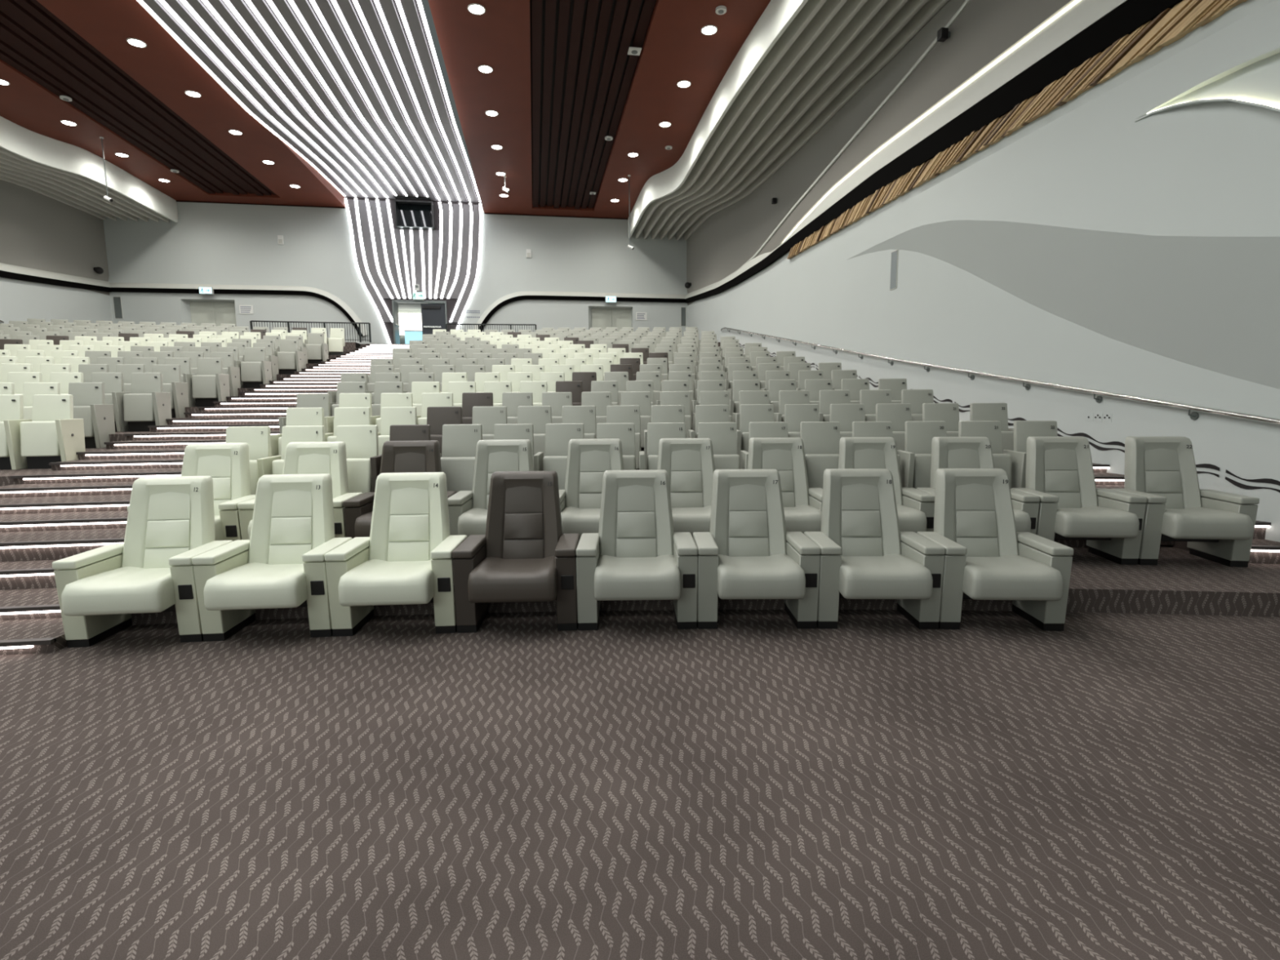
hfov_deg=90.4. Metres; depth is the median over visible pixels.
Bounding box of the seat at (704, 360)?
[697,357,722,380]
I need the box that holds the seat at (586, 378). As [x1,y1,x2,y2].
[572,372,596,391]
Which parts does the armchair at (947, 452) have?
backrest, headrest panel, armrest, socket plate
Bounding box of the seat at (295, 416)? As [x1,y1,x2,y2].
[270,407,324,456]
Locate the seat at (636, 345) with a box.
[634,343,650,352]
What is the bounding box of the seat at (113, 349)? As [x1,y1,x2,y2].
[100,345,124,357]
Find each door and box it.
[190,302,236,326]
[391,299,447,343]
[591,308,631,332]
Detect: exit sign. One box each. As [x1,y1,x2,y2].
[198,286,213,294]
[412,292,423,300]
[605,296,616,302]
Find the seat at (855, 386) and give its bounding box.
[840,378,869,404]
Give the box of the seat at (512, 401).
[502,391,533,423]
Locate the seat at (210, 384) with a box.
[182,357,230,407]
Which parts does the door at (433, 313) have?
frame, frame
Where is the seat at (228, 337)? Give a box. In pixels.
[217,334,235,342]
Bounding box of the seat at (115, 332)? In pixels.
[103,329,123,337]
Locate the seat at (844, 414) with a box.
[830,404,865,438]
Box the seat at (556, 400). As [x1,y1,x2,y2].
[542,391,572,423]
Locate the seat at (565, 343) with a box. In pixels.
[557,340,573,348]
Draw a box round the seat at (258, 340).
[256,338,275,351]
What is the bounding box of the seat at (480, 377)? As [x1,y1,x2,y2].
[475,372,500,392]
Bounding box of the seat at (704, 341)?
[698,339,718,355]
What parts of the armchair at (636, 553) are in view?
armrest, headrest panel, lumbar panel, panel, backrest, armrest, socket plate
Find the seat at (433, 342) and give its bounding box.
[431,340,447,348]
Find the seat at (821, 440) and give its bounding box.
[800,421,839,488]
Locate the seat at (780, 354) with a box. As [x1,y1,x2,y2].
[776,351,795,370]
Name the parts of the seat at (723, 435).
backrest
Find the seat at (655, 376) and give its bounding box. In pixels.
[635,371,661,404]
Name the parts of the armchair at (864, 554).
armrest, headrest panel, backrest, lumbar panel, panel, armrest, socket plate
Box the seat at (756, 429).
[740,422,788,469]
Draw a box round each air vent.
[112,296,123,318]
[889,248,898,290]
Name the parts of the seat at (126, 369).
backrest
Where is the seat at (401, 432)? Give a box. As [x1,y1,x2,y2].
[369,424,431,492]
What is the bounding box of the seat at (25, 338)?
[16,334,39,344]
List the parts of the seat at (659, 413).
panel, backrest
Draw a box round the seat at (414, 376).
[403,372,434,392]
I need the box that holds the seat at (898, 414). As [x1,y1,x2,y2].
[875,403,911,450]
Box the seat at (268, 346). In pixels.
[242,342,278,380]
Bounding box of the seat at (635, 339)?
[622,337,637,343]
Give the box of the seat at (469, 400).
[462,392,493,424]
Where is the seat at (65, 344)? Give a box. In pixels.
[59,340,83,350]
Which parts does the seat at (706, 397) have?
panel, backrest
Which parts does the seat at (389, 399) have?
panel, backrest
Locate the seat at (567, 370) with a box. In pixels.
[551,364,573,381]
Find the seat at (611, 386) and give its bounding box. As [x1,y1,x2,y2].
[591,380,618,405]
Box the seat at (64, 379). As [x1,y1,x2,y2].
[49,372,83,394]
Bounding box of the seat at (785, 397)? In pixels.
[773,390,809,422]
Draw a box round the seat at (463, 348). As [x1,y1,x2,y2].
[457,344,474,353]
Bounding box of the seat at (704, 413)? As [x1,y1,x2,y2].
[688,404,728,438]
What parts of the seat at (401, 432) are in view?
panel, backrest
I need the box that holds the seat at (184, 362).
[164,357,191,382]
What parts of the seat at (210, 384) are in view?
panel, backrest, panel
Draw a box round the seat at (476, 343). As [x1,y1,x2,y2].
[473,340,489,348]
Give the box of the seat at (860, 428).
[852,421,900,473]
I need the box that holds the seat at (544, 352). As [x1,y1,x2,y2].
[537,348,555,358]
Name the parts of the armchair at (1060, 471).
armrest, headrest panel, backrest, lumbar panel, panel, under frame, armrest, socket plate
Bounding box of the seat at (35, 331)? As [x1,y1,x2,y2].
[26,327,47,335]
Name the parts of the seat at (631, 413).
backrest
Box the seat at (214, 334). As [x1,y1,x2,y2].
[199,331,217,338]
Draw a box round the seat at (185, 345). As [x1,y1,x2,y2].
[173,342,195,351]
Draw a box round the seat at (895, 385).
[878,378,906,403]
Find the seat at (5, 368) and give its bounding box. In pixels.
[0,363,32,382]
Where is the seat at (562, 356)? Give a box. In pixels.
[548,352,567,364]
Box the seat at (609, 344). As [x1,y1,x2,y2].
[598,340,614,352]
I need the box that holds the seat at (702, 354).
[695,351,718,379]
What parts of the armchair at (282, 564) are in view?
armrest, panel, lumbar panel, backrest, headrest panel, under frame, armrest, socket plate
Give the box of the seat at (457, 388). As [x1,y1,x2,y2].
[448,381,475,406]
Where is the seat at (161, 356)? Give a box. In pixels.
[149,351,173,364]
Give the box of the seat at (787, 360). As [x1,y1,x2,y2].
[783,356,804,370]
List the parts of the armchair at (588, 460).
armrest, panel, lumbar panel, backrest, headrest panel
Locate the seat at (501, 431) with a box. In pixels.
[493,423,533,470]
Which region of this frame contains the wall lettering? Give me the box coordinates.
[466,310,479,317]
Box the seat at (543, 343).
[536,340,552,348]
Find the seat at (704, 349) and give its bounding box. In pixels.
[697,347,719,365]
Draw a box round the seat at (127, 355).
[117,351,142,364]
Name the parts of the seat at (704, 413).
panel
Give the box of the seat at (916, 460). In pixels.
[897,421,946,488]
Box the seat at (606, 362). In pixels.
[592,358,613,381]
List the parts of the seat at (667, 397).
backrest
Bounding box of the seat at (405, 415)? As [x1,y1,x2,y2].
[377,406,417,455]
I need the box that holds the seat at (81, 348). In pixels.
[69,345,93,356]
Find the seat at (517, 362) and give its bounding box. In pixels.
[511,358,532,372]
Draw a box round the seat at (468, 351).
[466,348,484,358]
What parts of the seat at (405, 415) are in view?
backrest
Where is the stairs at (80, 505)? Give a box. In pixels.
[0,343,408,655]
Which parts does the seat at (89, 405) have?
backrest, panel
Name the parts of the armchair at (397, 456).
armrest, headrest panel, backrest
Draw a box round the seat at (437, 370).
[431,364,455,391]
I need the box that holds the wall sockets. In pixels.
[1084,413,1112,422]
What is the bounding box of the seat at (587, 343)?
[577,340,593,348]
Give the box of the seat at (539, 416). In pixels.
[517,405,551,457]
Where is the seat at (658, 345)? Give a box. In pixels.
[656,343,673,361]
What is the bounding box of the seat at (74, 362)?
[61,356,89,372]
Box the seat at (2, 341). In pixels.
[0,338,22,349]
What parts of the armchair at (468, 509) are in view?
armrest, panel, lumbar panel, backrest, headrest panel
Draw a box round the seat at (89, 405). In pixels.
[68,382,115,448]
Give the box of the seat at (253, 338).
[240,335,257,346]
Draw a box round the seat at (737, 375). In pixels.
[727,370,757,399]
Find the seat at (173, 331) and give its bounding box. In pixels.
[164,327,182,333]
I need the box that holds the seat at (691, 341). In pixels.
[681,339,697,355]
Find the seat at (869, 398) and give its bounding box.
[859,389,891,421]
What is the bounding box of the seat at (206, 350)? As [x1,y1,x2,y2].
[188,346,211,357]
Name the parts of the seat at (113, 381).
backrest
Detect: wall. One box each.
[0,179,111,324]
[102,190,687,343]
[397,303,421,343]
[684,0,1279,542]
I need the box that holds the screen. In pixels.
[404,330,422,344]
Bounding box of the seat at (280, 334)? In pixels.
[265,332,282,339]
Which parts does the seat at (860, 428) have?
backrest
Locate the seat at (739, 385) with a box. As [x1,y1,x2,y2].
[729,379,759,422]
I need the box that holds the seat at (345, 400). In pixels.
[324,393,372,433]
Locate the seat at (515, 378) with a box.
[507,372,532,392]
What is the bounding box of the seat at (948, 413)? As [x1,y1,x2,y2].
[922,403,959,436]
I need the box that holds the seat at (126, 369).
[115,364,145,392]
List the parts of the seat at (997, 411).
backrest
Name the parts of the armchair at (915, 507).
headrest panel, backrest, armrest, socket plate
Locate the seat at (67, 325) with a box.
[57,322,76,328]
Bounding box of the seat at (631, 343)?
[619,340,635,352]
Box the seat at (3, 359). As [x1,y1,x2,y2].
[0,355,17,364]
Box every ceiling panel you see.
[0,115,178,222]
[627,0,949,240]
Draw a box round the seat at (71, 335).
[65,332,86,340]
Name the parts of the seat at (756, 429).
panel, backrest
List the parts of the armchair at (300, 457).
armrest, headrest panel, backrest, socket plate, armrest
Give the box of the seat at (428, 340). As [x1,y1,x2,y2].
[424,337,440,348]
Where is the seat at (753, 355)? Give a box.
[750,351,769,370]
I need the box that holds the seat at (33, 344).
[29,339,53,350]
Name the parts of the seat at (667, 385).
backrest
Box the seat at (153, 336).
[143,333,163,341]
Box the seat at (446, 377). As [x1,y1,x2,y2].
[440,372,467,392]
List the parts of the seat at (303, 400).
panel, backrest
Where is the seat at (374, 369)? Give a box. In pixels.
[367,364,394,391]
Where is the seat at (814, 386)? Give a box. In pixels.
[804,378,832,404]
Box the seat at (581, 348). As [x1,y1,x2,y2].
[568,344,585,352]
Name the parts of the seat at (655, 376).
backrest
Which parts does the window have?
box frame, box frame, pane, sill, box frame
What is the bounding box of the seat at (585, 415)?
[561,405,596,439]
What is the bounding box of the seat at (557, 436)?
[533,423,584,489]
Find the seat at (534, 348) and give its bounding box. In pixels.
[524,344,541,353]
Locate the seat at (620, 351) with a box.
[608,347,625,364]
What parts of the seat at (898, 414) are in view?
backrest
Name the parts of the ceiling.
veneer panel, veneer panel, veneer panel, veneer panel, veneer panel, veneer panel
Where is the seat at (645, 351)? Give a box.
[631,347,648,364]
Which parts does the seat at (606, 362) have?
backrest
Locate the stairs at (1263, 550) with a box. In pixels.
[743,352,1279,564]
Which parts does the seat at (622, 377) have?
backrest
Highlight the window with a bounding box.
[394,200,435,230]
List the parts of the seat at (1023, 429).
panel, backrest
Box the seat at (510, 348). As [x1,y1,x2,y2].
[502,344,519,353]
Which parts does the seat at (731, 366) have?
panel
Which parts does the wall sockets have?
socket plate, socket plate, socket plate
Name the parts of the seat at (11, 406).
backrest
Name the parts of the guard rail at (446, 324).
rail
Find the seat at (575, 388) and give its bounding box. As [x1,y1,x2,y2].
[555,381,582,405]
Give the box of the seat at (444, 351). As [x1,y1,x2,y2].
[441,348,460,358]
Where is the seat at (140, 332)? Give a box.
[128,329,147,337]
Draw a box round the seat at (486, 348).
[479,344,496,353]
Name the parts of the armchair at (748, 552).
armrest, headrest panel, backrest, lumbar panel, panel, armrest, socket plate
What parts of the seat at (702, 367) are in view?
panel, backrest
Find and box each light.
[0,78,9,85]
[0,488,132,493]
[0,504,129,510]
[0,521,126,527]
[0,542,124,548]
[0,573,53,577]
[0,609,60,614]
[0,645,33,649]
[22,474,181,479]
[60,120,76,125]
[60,462,182,466]
[84,452,184,455]
[114,442,226,445]
[115,152,128,157]
[126,38,146,47]
[133,433,279,436]
[156,426,279,428]
[158,178,170,182]
[173,419,278,422]
[184,90,201,97]
[191,413,286,415]
[204,407,293,409]
[220,402,296,404]
[228,129,242,135]
[231,397,296,399]
[244,393,297,394]
[254,389,337,390]
[262,160,274,164]
[266,385,337,386]
[274,382,337,382]
[284,378,340,379]
[288,184,300,187]
[290,375,340,376]
[299,372,369,373]
[306,369,369,370]
[313,367,369,368]
[325,362,370,363]
[330,360,370,360]
[337,358,392,359]
[340,364,370,365]
[341,355,392,356]
[346,354,392,355]
[355,351,392,351]
[361,352,392,353]
[366,346,408,346]
[367,347,408,348]
[369,344,399,345]
[398,312,422,336]
[467,3,485,14]
[477,65,493,73]
[484,110,498,116]
[490,144,502,149]
[495,171,506,175]
[499,193,508,197]
[610,199,619,201]
[617,177,627,182]
[627,152,638,156]
[658,121,671,127]
[676,80,690,88]
[701,25,717,35]
[785,0,1079,239]
[1093,466,1109,468]
[1094,479,1124,480]
[1146,97,1279,114]
[1250,549,1279,551]
[1254,525,1270,527]
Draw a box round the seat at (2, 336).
[0,334,10,339]
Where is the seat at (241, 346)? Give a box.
[226,342,247,361]
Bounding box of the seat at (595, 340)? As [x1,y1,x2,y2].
[583,337,598,344]
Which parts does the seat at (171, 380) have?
backrest, panel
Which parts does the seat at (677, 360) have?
backrest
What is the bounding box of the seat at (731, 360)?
[724,356,749,379]
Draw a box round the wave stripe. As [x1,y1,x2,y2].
[738,342,1279,492]
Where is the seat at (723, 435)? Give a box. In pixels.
[697,422,740,469]
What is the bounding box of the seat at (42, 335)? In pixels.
[38,331,59,339]
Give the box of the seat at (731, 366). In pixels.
[724,363,751,391]
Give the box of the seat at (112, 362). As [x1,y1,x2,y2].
[96,356,124,372]
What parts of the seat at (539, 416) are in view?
backrest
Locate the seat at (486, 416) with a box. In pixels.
[472,406,506,439]
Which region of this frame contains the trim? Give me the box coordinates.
[1134,45,1279,121]
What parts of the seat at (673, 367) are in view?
backrest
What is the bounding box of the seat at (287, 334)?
[286,333,303,342]
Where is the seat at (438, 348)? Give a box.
[434,344,451,358]
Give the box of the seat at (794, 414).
[784,404,819,437]
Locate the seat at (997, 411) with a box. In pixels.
[969,402,1013,453]
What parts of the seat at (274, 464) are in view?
panel, backrest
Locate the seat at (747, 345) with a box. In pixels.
[743,342,761,357]
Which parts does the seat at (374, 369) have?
backrest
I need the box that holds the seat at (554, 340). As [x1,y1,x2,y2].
[544,337,559,344]
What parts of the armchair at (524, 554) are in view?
armrest, panel, lumbar panel, headrest panel, backrest, armrest, socket plate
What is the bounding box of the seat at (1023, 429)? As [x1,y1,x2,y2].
[1003,420,1057,488]
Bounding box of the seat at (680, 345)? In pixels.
[678,343,694,347]
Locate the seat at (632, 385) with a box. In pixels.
[620,380,653,406]
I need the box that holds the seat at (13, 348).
[4,344,31,356]
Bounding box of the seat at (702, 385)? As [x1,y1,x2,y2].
[691,380,724,430]
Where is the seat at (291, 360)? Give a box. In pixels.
[272,339,303,373]
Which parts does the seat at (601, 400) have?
backrest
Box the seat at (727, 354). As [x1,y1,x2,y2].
[722,351,744,372]
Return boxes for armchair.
[52,475,232,648]
[127,442,255,541]
[191,473,351,641]
[237,441,362,539]
[324,471,466,636]
[342,440,457,538]
[447,439,533,537]
[451,471,579,632]
[559,438,623,538]
[575,469,697,630]
[657,438,715,537]
[693,469,820,629]
[747,437,822,533]
[804,468,945,629]
[838,436,934,533]
[916,436,1039,534]
[916,468,1073,631]
[1011,436,1146,564]
[1110,436,1259,567]
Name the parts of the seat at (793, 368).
backrest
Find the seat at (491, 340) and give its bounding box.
[484,337,500,344]
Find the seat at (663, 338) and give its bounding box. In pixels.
[661,337,676,342]
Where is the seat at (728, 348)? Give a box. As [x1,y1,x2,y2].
[721,346,743,364]
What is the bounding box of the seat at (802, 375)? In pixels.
[795,369,823,390]
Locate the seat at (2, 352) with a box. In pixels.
[0,349,9,355]
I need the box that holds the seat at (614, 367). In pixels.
[610,364,632,380]
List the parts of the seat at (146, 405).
panel, backrest, panel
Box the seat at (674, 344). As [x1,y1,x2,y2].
[660,340,676,364]
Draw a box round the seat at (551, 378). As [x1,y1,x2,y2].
[539,372,564,391]
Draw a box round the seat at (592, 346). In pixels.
[590,344,607,352]
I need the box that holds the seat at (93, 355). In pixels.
[84,351,111,364]
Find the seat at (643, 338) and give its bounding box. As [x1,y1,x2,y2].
[641,337,657,347]
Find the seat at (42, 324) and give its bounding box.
[33,321,53,328]
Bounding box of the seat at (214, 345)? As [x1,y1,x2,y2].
[200,342,222,351]
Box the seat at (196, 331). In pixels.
[186,328,203,334]
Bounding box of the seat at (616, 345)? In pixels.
[612,343,628,352]
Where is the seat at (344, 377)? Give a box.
[327,373,367,402]
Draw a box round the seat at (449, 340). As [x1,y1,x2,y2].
[444,337,460,348]
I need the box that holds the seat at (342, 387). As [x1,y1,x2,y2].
[329,382,366,416]
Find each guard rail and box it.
[249,320,371,342]
[445,323,536,332]
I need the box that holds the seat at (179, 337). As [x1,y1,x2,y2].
[168,333,187,342]
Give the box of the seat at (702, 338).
[697,336,715,355]
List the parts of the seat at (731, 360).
panel, backrest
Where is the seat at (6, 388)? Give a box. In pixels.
[0,382,14,395]
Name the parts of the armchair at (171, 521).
armrest, panel, lumbar panel, backrest, under frame, headrest panel, socket plate, armrest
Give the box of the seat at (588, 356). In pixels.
[573,352,592,364]
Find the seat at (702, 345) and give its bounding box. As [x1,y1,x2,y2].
[696,343,716,365]
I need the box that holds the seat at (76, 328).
[70,325,88,332]
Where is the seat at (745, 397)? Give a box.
[732,391,769,430]
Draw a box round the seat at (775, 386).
[768,379,795,413]
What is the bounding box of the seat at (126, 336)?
[118,333,138,341]
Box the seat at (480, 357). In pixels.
[471,353,491,364]
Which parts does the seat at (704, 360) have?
backrest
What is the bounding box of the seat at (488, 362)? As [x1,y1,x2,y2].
[483,358,504,372]
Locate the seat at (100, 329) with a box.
[94,325,113,333]
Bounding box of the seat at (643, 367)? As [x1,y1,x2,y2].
[640,364,662,391]
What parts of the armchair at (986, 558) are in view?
armrest, under frame, headrest panel, backrest, lumbar panel, panel, armrest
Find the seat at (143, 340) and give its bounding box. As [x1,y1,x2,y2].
[129,337,151,346]
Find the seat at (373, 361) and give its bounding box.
[367,358,393,382]
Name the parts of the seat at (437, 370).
backrest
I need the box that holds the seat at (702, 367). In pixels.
[693,364,720,399]
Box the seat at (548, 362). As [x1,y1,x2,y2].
[538,358,559,372]
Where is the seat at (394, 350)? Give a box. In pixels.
[392,348,411,362]
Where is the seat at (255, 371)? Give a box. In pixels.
[233,346,271,387]
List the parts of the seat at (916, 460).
panel, backrest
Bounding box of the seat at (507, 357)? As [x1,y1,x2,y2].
[497,353,517,364]
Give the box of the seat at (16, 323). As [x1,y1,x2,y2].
[8,320,28,327]
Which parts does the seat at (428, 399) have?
backrest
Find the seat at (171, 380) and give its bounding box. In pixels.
[151,364,189,417]
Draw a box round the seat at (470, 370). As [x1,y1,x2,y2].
[462,364,484,382]
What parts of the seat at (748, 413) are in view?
panel, backrest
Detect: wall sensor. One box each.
[277,235,284,244]
[526,248,531,257]
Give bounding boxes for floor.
[0,468,51,486]
[0,609,1279,959]
[84,448,106,451]
[109,431,149,441]
[185,406,198,412]
[237,387,248,396]
[276,373,285,380]
[306,363,314,368]
[328,355,337,359]
[342,342,719,351]
[578,539,1088,547]
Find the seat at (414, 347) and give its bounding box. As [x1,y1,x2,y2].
[411,344,428,358]
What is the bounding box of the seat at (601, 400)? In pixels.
[581,391,611,427]
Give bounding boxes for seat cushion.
[0,422,9,457]
[19,421,60,457]
[23,406,32,419]
[61,566,175,616]
[73,405,94,437]
[104,393,115,422]
[123,383,130,392]
[123,393,155,422]
[162,383,174,408]
[191,374,217,398]
[203,562,307,610]
[214,515,223,540]
[247,520,252,539]
[248,459,258,494]
[271,459,284,474]
[278,436,281,455]
[327,435,336,441]
[331,404,338,416]
[337,559,434,605]
[346,457,372,493]
[354,511,372,537]
[367,382,374,391]
[371,392,374,402]
[371,404,380,416]
[375,417,381,432]
[377,435,389,455]
[403,382,408,391]
[413,403,422,415]
[417,417,426,424]
[430,434,442,453]
[440,457,475,492]
[453,403,462,406]
[457,507,487,537]
[462,417,472,424]
[467,555,557,603]
[482,434,493,439]
[493,403,502,406]
[506,416,517,423]
[533,402,542,405]
[533,433,545,457]
[542,455,567,489]
[551,416,562,423]
[560,506,600,537]
[572,402,581,405]
[584,433,595,439]
[594,554,680,600]
[595,416,606,427]
[611,402,617,405]
[617,391,626,405]
[622,455,635,470]
[632,373,636,380]
[635,432,640,469]
[640,415,650,447]
[647,454,657,470]
[653,391,661,404]
[662,373,668,380]
[671,505,711,536]
[684,415,691,438]
[688,391,693,416]
[693,373,695,391]
[713,454,740,469]
[716,553,805,599]
[728,381,733,388]
[733,401,738,413]
[742,431,748,452]
[760,381,765,389]
[770,400,778,413]
[781,414,784,422]
[783,504,822,533]
[787,431,799,437]
[795,380,798,388]
[804,453,839,488]
[809,400,818,404]
[822,414,830,422]
[838,553,933,599]
[840,431,852,438]
[850,400,859,404]
[865,413,875,421]
[891,400,901,403]
[892,431,905,450]
[896,504,926,533]
[897,453,900,473]
[911,413,922,421]
[912,453,931,488]
[946,431,958,436]
[962,554,1063,600]
[992,453,1011,488]
[1000,431,1013,453]
[1013,508,1031,532]
[1053,506,1139,537]
[1160,506,1253,539]
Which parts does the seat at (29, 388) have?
backrest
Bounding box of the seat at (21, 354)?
[17,350,44,364]
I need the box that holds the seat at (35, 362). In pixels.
[24,356,54,372]
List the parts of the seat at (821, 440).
backrest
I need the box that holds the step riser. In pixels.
[131,545,1279,625]
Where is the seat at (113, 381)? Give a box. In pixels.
[91,372,124,431]
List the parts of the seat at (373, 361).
backrest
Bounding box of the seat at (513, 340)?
[505,337,519,344]
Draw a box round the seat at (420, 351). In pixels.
[417,348,435,358]
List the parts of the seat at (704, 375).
backrest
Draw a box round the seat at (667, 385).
[656,380,688,404]
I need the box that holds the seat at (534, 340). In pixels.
[524,337,539,344]
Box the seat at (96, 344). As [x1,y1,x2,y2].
[88,340,112,351]
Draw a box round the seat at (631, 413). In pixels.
[606,404,641,470]
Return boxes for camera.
[93,266,103,274]
[99,136,112,202]
[502,175,510,192]
[626,174,634,249]
[684,282,691,288]
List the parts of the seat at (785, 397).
panel, backrest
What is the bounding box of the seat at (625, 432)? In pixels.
[595,422,635,470]
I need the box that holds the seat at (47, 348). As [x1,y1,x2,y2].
[36,344,62,356]
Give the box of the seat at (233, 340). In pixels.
[231,338,251,346]
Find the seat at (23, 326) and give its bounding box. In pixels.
[19,324,39,331]
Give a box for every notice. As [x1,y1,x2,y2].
[239,305,253,314]
[635,311,646,319]
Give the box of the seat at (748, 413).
[736,404,773,469]
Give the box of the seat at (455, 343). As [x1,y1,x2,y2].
[452,340,468,348]
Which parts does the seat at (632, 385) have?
backrest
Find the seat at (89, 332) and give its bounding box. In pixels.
[78,328,98,336]
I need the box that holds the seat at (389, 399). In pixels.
[370,392,413,432]
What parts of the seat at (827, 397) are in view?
panel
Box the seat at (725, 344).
[720,342,739,360]
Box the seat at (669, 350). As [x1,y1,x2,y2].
[654,347,673,371]
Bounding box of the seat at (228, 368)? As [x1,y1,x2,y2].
[210,351,240,396]
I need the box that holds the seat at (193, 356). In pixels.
[180,351,204,374]
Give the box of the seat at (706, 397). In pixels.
[693,391,732,431]
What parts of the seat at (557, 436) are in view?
panel, backrest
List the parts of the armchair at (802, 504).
headrest panel, backrest, lumbar panel, panel, armrest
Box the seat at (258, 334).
[244,332,261,338]
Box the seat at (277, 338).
[262,335,280,351]
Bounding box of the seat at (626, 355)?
[623,352,643,364]
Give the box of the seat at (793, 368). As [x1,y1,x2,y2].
[787,362,810,388]
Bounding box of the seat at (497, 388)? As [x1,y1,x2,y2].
[484,381,511,406]
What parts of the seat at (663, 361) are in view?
backrest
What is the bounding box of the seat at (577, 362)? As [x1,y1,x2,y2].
[565,358,586,372]
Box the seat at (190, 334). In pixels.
[176,330,194,337]
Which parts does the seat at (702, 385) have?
panel, backrest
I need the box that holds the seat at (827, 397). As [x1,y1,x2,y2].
[818,390,850,422]
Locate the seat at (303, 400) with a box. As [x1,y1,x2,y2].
[278,393,330,433]
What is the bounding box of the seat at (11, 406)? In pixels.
[0,395,23,470]
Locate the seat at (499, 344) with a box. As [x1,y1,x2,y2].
[494,340,511,348]
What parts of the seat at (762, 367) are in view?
backrest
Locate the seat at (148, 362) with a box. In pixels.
[131,357,158,372]
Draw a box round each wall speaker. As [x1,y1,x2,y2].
[771,197,777,204]
[937,27,950,41]
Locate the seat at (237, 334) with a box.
[222,331,239,338]
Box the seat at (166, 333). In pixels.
[152,330,171,337]
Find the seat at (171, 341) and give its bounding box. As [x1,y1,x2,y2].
[155,337,176,346]
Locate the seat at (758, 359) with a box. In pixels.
[755,356,777,371]
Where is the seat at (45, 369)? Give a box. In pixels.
[40,364,71,382]
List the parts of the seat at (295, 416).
panel, backrest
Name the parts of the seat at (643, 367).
backrest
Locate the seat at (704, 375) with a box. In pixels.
[695,371,725,399]
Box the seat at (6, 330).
[0,326,20,334]
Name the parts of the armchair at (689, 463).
headrest panel, backrest, lumbar panel, panel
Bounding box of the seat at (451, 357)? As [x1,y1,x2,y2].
[445,353,466,366]
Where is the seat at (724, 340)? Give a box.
[720,339,738,355]
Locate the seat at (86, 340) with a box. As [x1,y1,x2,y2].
[75,336,97,345]
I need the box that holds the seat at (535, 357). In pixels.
[523,353,542,364]
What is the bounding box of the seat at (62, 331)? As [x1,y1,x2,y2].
[53,328,73,335]
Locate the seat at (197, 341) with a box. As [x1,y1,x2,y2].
[182,337,201,346]
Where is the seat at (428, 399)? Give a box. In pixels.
[417,392,453,424]
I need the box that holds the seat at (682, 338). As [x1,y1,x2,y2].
[677,337,695,349]
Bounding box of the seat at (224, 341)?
[207,337,226,346]
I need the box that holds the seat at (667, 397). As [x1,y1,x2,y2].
[660,391,691,438]
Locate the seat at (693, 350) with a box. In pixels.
[678,347,697,373]
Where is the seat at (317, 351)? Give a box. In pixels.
[302,333,328,363]
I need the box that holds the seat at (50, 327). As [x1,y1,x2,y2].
[44,324,64,331]
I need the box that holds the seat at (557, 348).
[546,344,563,352]
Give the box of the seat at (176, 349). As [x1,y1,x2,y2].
[160,346,182,357]
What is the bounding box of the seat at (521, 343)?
[515,340,531,348]
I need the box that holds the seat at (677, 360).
[674,357,695,391]
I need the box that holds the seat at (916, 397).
[901,389,933,421]
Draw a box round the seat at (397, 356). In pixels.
[393,352,413,373]
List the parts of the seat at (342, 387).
panel, backrest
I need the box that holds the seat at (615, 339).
[603,337,617,343]
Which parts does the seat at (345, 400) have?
panel, backrest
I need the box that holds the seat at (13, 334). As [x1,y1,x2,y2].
[9,330,32,339]
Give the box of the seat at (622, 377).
[604,371,628,405]
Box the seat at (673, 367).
[665,364,691,380]
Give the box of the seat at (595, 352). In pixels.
[584,348,602,358]
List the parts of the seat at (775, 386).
backrest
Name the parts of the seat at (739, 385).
panel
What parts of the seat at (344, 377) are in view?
panel, backrest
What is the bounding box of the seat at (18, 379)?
[7,372,42,395]
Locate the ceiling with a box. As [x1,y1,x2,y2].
[0,0,770,219]
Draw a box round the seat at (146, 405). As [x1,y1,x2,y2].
[111,372,171,431]
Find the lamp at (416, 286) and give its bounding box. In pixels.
[414,284,419,290]
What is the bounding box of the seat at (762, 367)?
[757,363,780,389]
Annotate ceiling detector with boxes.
[59,95,71,101]
[169,168,178,173]
[604,136,613,140]
[627,46,641,55]
[665,145,671,149]
[715,5,726,14]
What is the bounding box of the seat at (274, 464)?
[256,425,324,478]
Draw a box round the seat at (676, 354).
[674,352,693,357]
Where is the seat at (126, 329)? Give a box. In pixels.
[118,326,136,333]
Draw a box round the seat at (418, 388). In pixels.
[411,382,439,415]
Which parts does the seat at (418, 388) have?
backrest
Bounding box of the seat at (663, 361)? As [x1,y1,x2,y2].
[647,357,668,380]
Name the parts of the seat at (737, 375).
panel, backrest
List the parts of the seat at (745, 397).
panel, backrest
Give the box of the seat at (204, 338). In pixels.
[192,334,211,342]
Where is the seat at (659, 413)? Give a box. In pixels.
[644,404,686,470]
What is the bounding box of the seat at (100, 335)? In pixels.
[92,332,113,340]
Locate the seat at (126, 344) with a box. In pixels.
[118,341,140,351]
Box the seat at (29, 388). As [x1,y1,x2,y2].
[22,382,60,419]
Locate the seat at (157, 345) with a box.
[146,341,168,351]
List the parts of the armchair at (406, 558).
armrest, panel, lumbar panel, backrest, headrest panel, armrest, socket plate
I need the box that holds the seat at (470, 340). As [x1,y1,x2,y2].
[465,337,480,344]
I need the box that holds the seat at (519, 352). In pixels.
[513,348,532,358]
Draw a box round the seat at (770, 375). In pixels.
[760,370,790,391]

